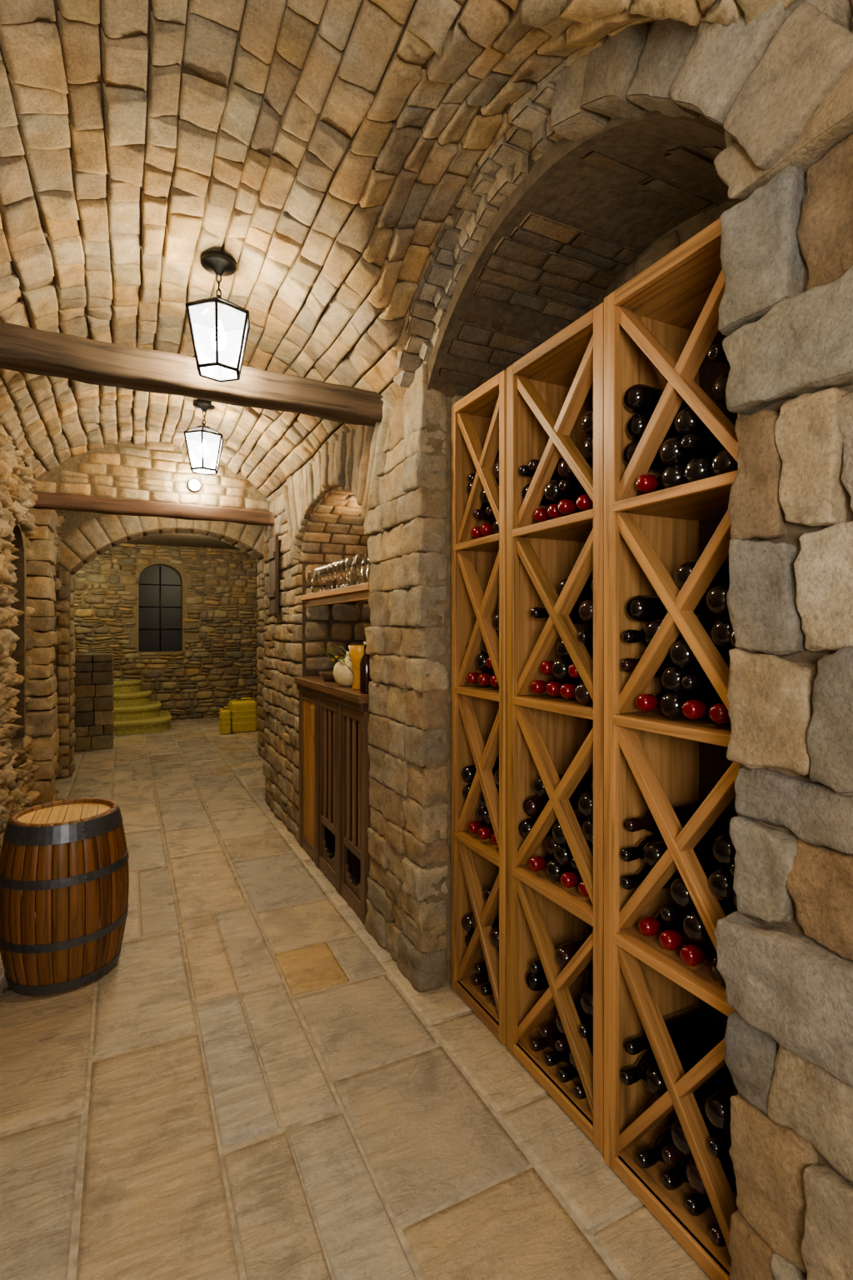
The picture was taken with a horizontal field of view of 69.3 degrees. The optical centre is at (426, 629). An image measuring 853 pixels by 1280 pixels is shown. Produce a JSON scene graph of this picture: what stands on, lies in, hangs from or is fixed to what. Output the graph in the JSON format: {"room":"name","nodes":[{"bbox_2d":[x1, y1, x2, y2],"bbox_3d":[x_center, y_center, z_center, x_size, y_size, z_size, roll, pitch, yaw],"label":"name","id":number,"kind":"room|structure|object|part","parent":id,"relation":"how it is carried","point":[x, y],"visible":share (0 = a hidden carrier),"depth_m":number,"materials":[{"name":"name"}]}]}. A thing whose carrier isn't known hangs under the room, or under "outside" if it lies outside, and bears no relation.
{"room":"wine cellar","nodes":[
{"label":"wine cellar","id":0,"kind":"room"},
{"bbox_2d":[0,418,74,853],"bbox_3d":[-2.117,0.027,2.749,0.492,2.955,10.400,0,0,-26],"label":"wall","id":1,"kind":"structure","parent":0,"point":[30,541],"depth_m":4.23,"materials":[{"name":"stone"}]},
{"bbox_2d":[33,439,269,511],"bbox_3d":[-2.111,-1.230,4.885,1.820,0.500,0.269,0,0,-26],"label":"wall","id":2,"kind":"structure","parent":0,"point":[147,471],"depth_m":4.74,"materials":[{"name":"beige stone"}]},
{"bbox_2d":[30,490,274,525],"bbox_3d":[-2.034,-0.913,4.727,1.703,0.121,0.162,0,0,-26],"label":"ceiling beam","id":3,"kind":"structure","parent":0,"point":[67,502],"depth_m":4.65,"materials":[{"name":"brown wood"}]},
{"bbox_2d":[56,510,267,778],"bbox_3d":[-3.053,0.050,6.696,3.800,2.900,0.387,0,0,-26],"label":"wall","id":4,"kind":"structure","parent":0,"point":[87,535],"depth_m":6.38,"materials":[{"name":"stone"}]},
{"bbox_2d":[72,543,257,719],"bbox_3d":[-4.696,0.050,10.109,3.851,2.900,0.419,0,0,-26],"label":"wall","id":5,"kind":"structure","parent":0,"point":[215,666],"depth_m":10.28,"materials":[{"name":"stone"}]},
{"bbox_2d":[138,565,181,651],"bbox_3d":[-4.439,-0.350,10.280,0.660,1.440,0.030,0,0,-26],"label":"window","id":6,"kind":"structure","parent":5,"relation":"in","point":[159,586],"depth_m":10.27,"materials":[{"name":"black glass"}]},
{"bbox_2d":[124,532,239,549],"bbox_3d":[-3.458,-1.390,7.637,4.100,0.220,5.840,0,0,-26],"label":"ceiling","id":7,"kind":"structure","parent":0,"point":[179,539],"depth_m":9.68,"materials":[{"name":"brown stone"}]},
{"bbox_2d":[187,479,200,492],"bbox_3d":[-1.821,-1.130,4.838,0.100,0.100,0.078,0,0,-26],"label":"wall light","id":8,"kind":"object","parent":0,"point":[193,485],"depth_m":4.82,"materials":[{"name":"white glass"}]},
{"bbox_2d":[255,558,259,714],"bbox_3d":[-2.236,0.050,9.259,0.062,2.900,3.600,0,0,-26],"label":"wall","id":9,"kind":"structure","parent":0,"point":[257,560],"depth_m":10.67,"materials":[{"name":"stone"}]},
{"bbox_2d":[262,494,372,841],"bbox_3d":[-0.916,0.190,4.986,0.604,2.620,1.264,0,0,-26],"label":"stone wall","id":10,"kind":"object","parent":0,"point":[292,635],"depth_m":4.54,"materials":[{"name":"beige stone"}]},
{"bbox_2d":[267,535,278,614],"bbox_3d":[-1.209,-0.420,4.852,0.042,0.600,0.230,0,0,-26],"label":"wooden shutter","id":11,"kind":"object","parent":10,"relation":"attached to","point":[272,557],"visible":1,"depth_m":4.80,"materials":[{"name":"brown wood"}]},
{"bbox_2d":[300,582,369,606],"bbox_3d":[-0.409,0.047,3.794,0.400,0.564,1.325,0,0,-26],"label":"wooden shelf","id":12,"kind":"object","parent":10,"relation":"attached to","point":[359,592],"visible":0.44,"depth_m":3.59,"materials":[{"name":"orange wood"}]},
{"bbox_2d":[307,554,370,593],"bbox_3d":[-0.439,-0.324,3.799,0.284,0.174,1.223,0,0,-26],"label":"glassware","id":13,"kind":"object","parent":12,"relation":"on","point":[365,579],"visible":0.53,"depth_m":3.83,"materials":[{"name":"clear glass"}]},
{"bbox_2d":[282,398,390,565],"bbox_3d":[-0.297,-0.795,3.846,0.765,0.650,1.917,0,0,-26],"label":"arch","id":14,"kind":"object","parent":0,"point":[326,503],"depth_m":3.98,"materials":[{"name":"beige stone"}]},
{"bbox_2d":[0,715,712,1279],"bbox_3d":[-1.874,1.508,4.343,3.952,0.021,13.150,0,0,-26],"label":"floor","id":15,"kind":"structure","parent":0,"point":[255,1087],"depth_m":1.94,"materials":[{"name":"tile"}]},
{"bbox_2d":[0,798,129,996],"bbox_3d":[-1.591,1.148,2.717,0.504,0.696,0.506,0,0,-26],"label":"wine barrel","id":16,"kind":"object","parent":15,"relation":"on","point":[67,859],"visible":1,"depth_m":2.53,"materials":[{"name":"brown wood"}]},
{"bbox_2d":[73,653,114,750],"bbox_3d":[-4.200,0.905,7.787,0.450,1.196,0.333,0,0,-26],"label":"stone pillar","id":17,"kind":"structure","parent":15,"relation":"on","point":[94,713],"depth_m":7.65,"materials":[{"name":"brown stone"}]},
{"bbox_2d":[72,680,171,735],"bbox_3d":[-4.958,1.159,9.068,2.222,0.678,1.252,0,0,-26],"label":"stone stairs","id":18,"kind":"structure","parent":15,"relation":"on","point":[134,712],"depth_m":9.16,"materials":[{"name":"yellow stone"}]},
{"bbox_2d":[219,706,231,734],"bbox_3d":[-2.893,1.304,8.849,0.148,0.385,0.188,0,0,-26],"label":"container","id":19,"kind":"object","parent":15,"relation":"on","point":[225,717],"visible":1,"depth_m":8.77,"materials":[{"name":"plastic"}]},
{"bbox_2d":[229,697,257,732],"bbox_3d":[-2.708,1.252,9.084,0.368,0.487,0.308,0,0,-26],"label":"container","id":20,"kind":"object","parent":15,"relation":"on","point":[243,712],"visible":0.82,"depth_m":8.95,"materials":[{"name":"plastic"}]},
{"bbox_2d":[294,675,371,924],"bbox_3d":[-0.372,0.912,3.805,0.565,1.164,1.327,0,0,-26],"label":"bar cabinet","id":21,"kind":"object","parent":15,"relation":"on","point":[334,758],"visible":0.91,"depth_m":3.60,"materials":[{"name":"brown wood"}]},
{"bbox_2d":[319,670,334,681],"bbox_3d":[-0.592,0.299,3.941,0.190,0.060,0.190,0,0,-26],"label":"wooden bowl","id":22,"kind":"object","parent":21,"relation":"on","point":[327,676],"visible":0.46,"depth_m":3.87,"materials":[{"name":"brown wood"}]},
{"bbox_2d":[315,645,364,689],"bbox_3d":[-0.421,0.209,3.579,0.366,0.240,0.549,0,0,-26],"label":"arrangement","id":23,"kind":"object","parent":21,"relation":"on","point":[347,671],"visible":0.64,"depth_m":3.48,"materials":[{"name":"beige ceramic"}]},
{"bbox_2d":[360,641,373,694],"bbox_3d":[-0.308,0.197,3.178,0.072,0.265,0.072,0,0,-26],"label":"bottle","id":24,"kind":"object","parent":21,"relation":"on","point":[365,678],"visible":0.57,"depth_m":3.15,"materials":[{"name":"black glass"}]},
{"bbox_2d":[363,360,464,991],"bbox_3d":[0.089,0.195,2.930,0.604,2.629,0.647,0,0,-26],"label":"pier","id":25,"kind":"object","parent":15,"relation":"on","point":[408,641],"depth_m":2.60,"materials":[{"name":"beige stone"}]},
{"bbox_2d":[451,217,739,1279],"bbox_3d":[0.567,0.282,2.022,0.385,2.424,1.390,0,0,-26],"label":"wine rack","id":26,"kind":"object","parent":15,"relation":"on","point":[658,329],"visible":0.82,"depth_m":1.81,"materials":[{"name":"brown wood"}]},
{"bbox_2d":[461,758,499,845],"label":"wine bottles","id":27,"kind":"object","parent":26,"relation":"in","point":[484,829],"depth_m":2.45,"materials":[{"name":"black glass"}]},
{"bbox_2d":[519,773,593,897],"label":"wine bottles","id":28,"kind":"object","parent":26,"relation":"in","point":[559,862],"depth_m":2.02,"materials":[{"name":"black glass"}]},
{"bbox_2d":[530,1013,586,1099],"label":"wine bottles","id":29,"kind":"object","parent":26,"relation":"in","point":[553,1034],"depth_m":2.01,"materials":[{"name":"black glass"}]},
{"bbox_2d":[530,578,593,704],"label":"wine bottles","id":30,"kind":"object","parent":26,"relation":"in","point":[567,682],"depth_m":1.98,"materials":[{"name":"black glass"}]},
{"bbox_2d":[534,410,593,521],"label":"wine bottles","id":31,"kind":"object","parent":26,"relation":"in","point":[564,495],"depth_m":1.98,"materials":[{"name":"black glass"}]},
{"bbox_2d":[555,937,593,1056],"label":"wine bottles","id":32,"kind":"object","parent":26,"relation":"in","point":[564,953],"depth_m":1.97,"materials":[{"name":"black glass"}]},
{"bbox_2d":[620,1029,712,1216],"label":"wine bottles","id":33,"kind":"object","parent":26,"relation":"in","point":[671,1147],"depth_m":1.62,"materials":[{"name":"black glass"}]},
{"bbox_2d":[619,809,738,1073],"label":"wine bottles","id":34,"kind":"object","parent":26,"relation":"in","point":[680,922],"depth_m":1.62,"materials":[{"name":"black glass"}]},
{"bbox_2d":[621,563,737,724],"label":"wine bottles","id":35,"kind":"object","parent":26,"relation":"in","point":[688,693],"depth_m":1.56,"materials":[{"name":"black glass"}]},
{"bbox_2d":[623,343,738,492],"label":"wine bottles","id":36,"kind":"object","parent":26,"relation":"in","point":[692,448],"depth_m":1.56,"materials":[{"name":"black glass"}]},
{"bbox_2d":[700,1082,738,1247],"label":"wine bottles","id":37,"kind":"object","parent":26,"relation":"in","point":[716,1113],"depth_m":1.44,"materials":[{"name":"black glass"}]},
{"bbox_2d":[0,0,852,503],"bbox_3d":[-0.529,-1.280,1.650,1.818,0.560,7.029,0,0,-26],"label":"ceiling","id":38,"kind":"structure","parent":0,"point":[326,148],"depth_m":1.89,"materials":[{"name":"brick"}]},
{"bbox_2d":[0,321,384,426],"bbox_3d":[-0.971,-1.038,2.553,1.700,0.144,0.144,0,0,-26],"label":"ceiling beam","id":39,"kind":"structure","parent":38,"relation":"attached to","point":[22,349],"depth_m":2.47,"materials":[{"name":"brown wood"}]},
{"bbox_2d":[183,399,224,474],"bbox_3d":[-1.399,-1.205,3.880,0.250,0.431,0.257,0,0,-26],"label":"pendant lantern","id":40,"kind":"object","parent":38,"relation":"hanging from","point":[203,405],"visible":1,"depth_m":3.86,"materials":[{"name":"black metal"}]},
{"bbox_3d":[-1.399,-1.142,3.880,0.250,0.305,0.257,0,0,-26],"label":"iron frame","id":41,"kind":"part","parent":40,"relation":"part of","materials":[{"name":"black metal"}]},
{"bbox_3d":[-1.399,-1.134,3.880,0.058,0.112,0.058,0,0,-26],"label":"bulb","id":42,"kind":"part","parent":40,"relation":"part of","materials":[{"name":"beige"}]},
{"bbox_2d":[185,250,249,382],"bbox_3d":[-0.805,-1.207,2.389,0.250,0.436,0.257,0,0,-26],"label":"pendant lantern","id":43,"kind":"object","parent":38,"relation":"hanging from","point":[218,263],"visible":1,"depth_m":2.37,"materials":[{"name":"black metal"}]},
{"bbox_3d":[-0.805,-1.142,2.389,0.250,0.305,0.257,0,0,-26],"label":"iron frame","id":44,"kind":"part","parent":43,"relation":"part of","materials":[{"name":"black metal"}]},
{"bbox_3d":[-0.805,-1.134,2.389,0.058,0.112,0.058,0,0,-26],"label":"bulb","id":45,"kind":"part","parent":43,"relation":"part of","materials":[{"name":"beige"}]},
{"bbox_2d":[393,0,852,398],"bbox_3d":[0.537,-1.235,1.954,0.682,0.771,1.884,0,0,-26],"label":"arch","id":46,"kind":"object","parent":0,"point":[603,162],"depth_m":1.83,"materials":[{"name":"beige stone"}]},
{"bbox_2d":[588,199,739,311],"bbox_3d":[0.804,0.050,2.138,0.053,2.900,1.445,0,0,-27],"label":"niche","id":47,"kind":"object","parent":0,"point":[677,236],"visible":0.02,"depth_m":2.10,"materials":[{"name":"stone"}]},
{"bbox_2d":[714,0,852,1279],"bbox_3d":[1.425,0.155,0.181,0.621,2.709,2.672,0,0,-26],"label":"wall","id":48,"kind":"structure","parent":0,"point":[785,963],"depth_m":1.12,"materials":[{"name":"beige stone"}]}
]}

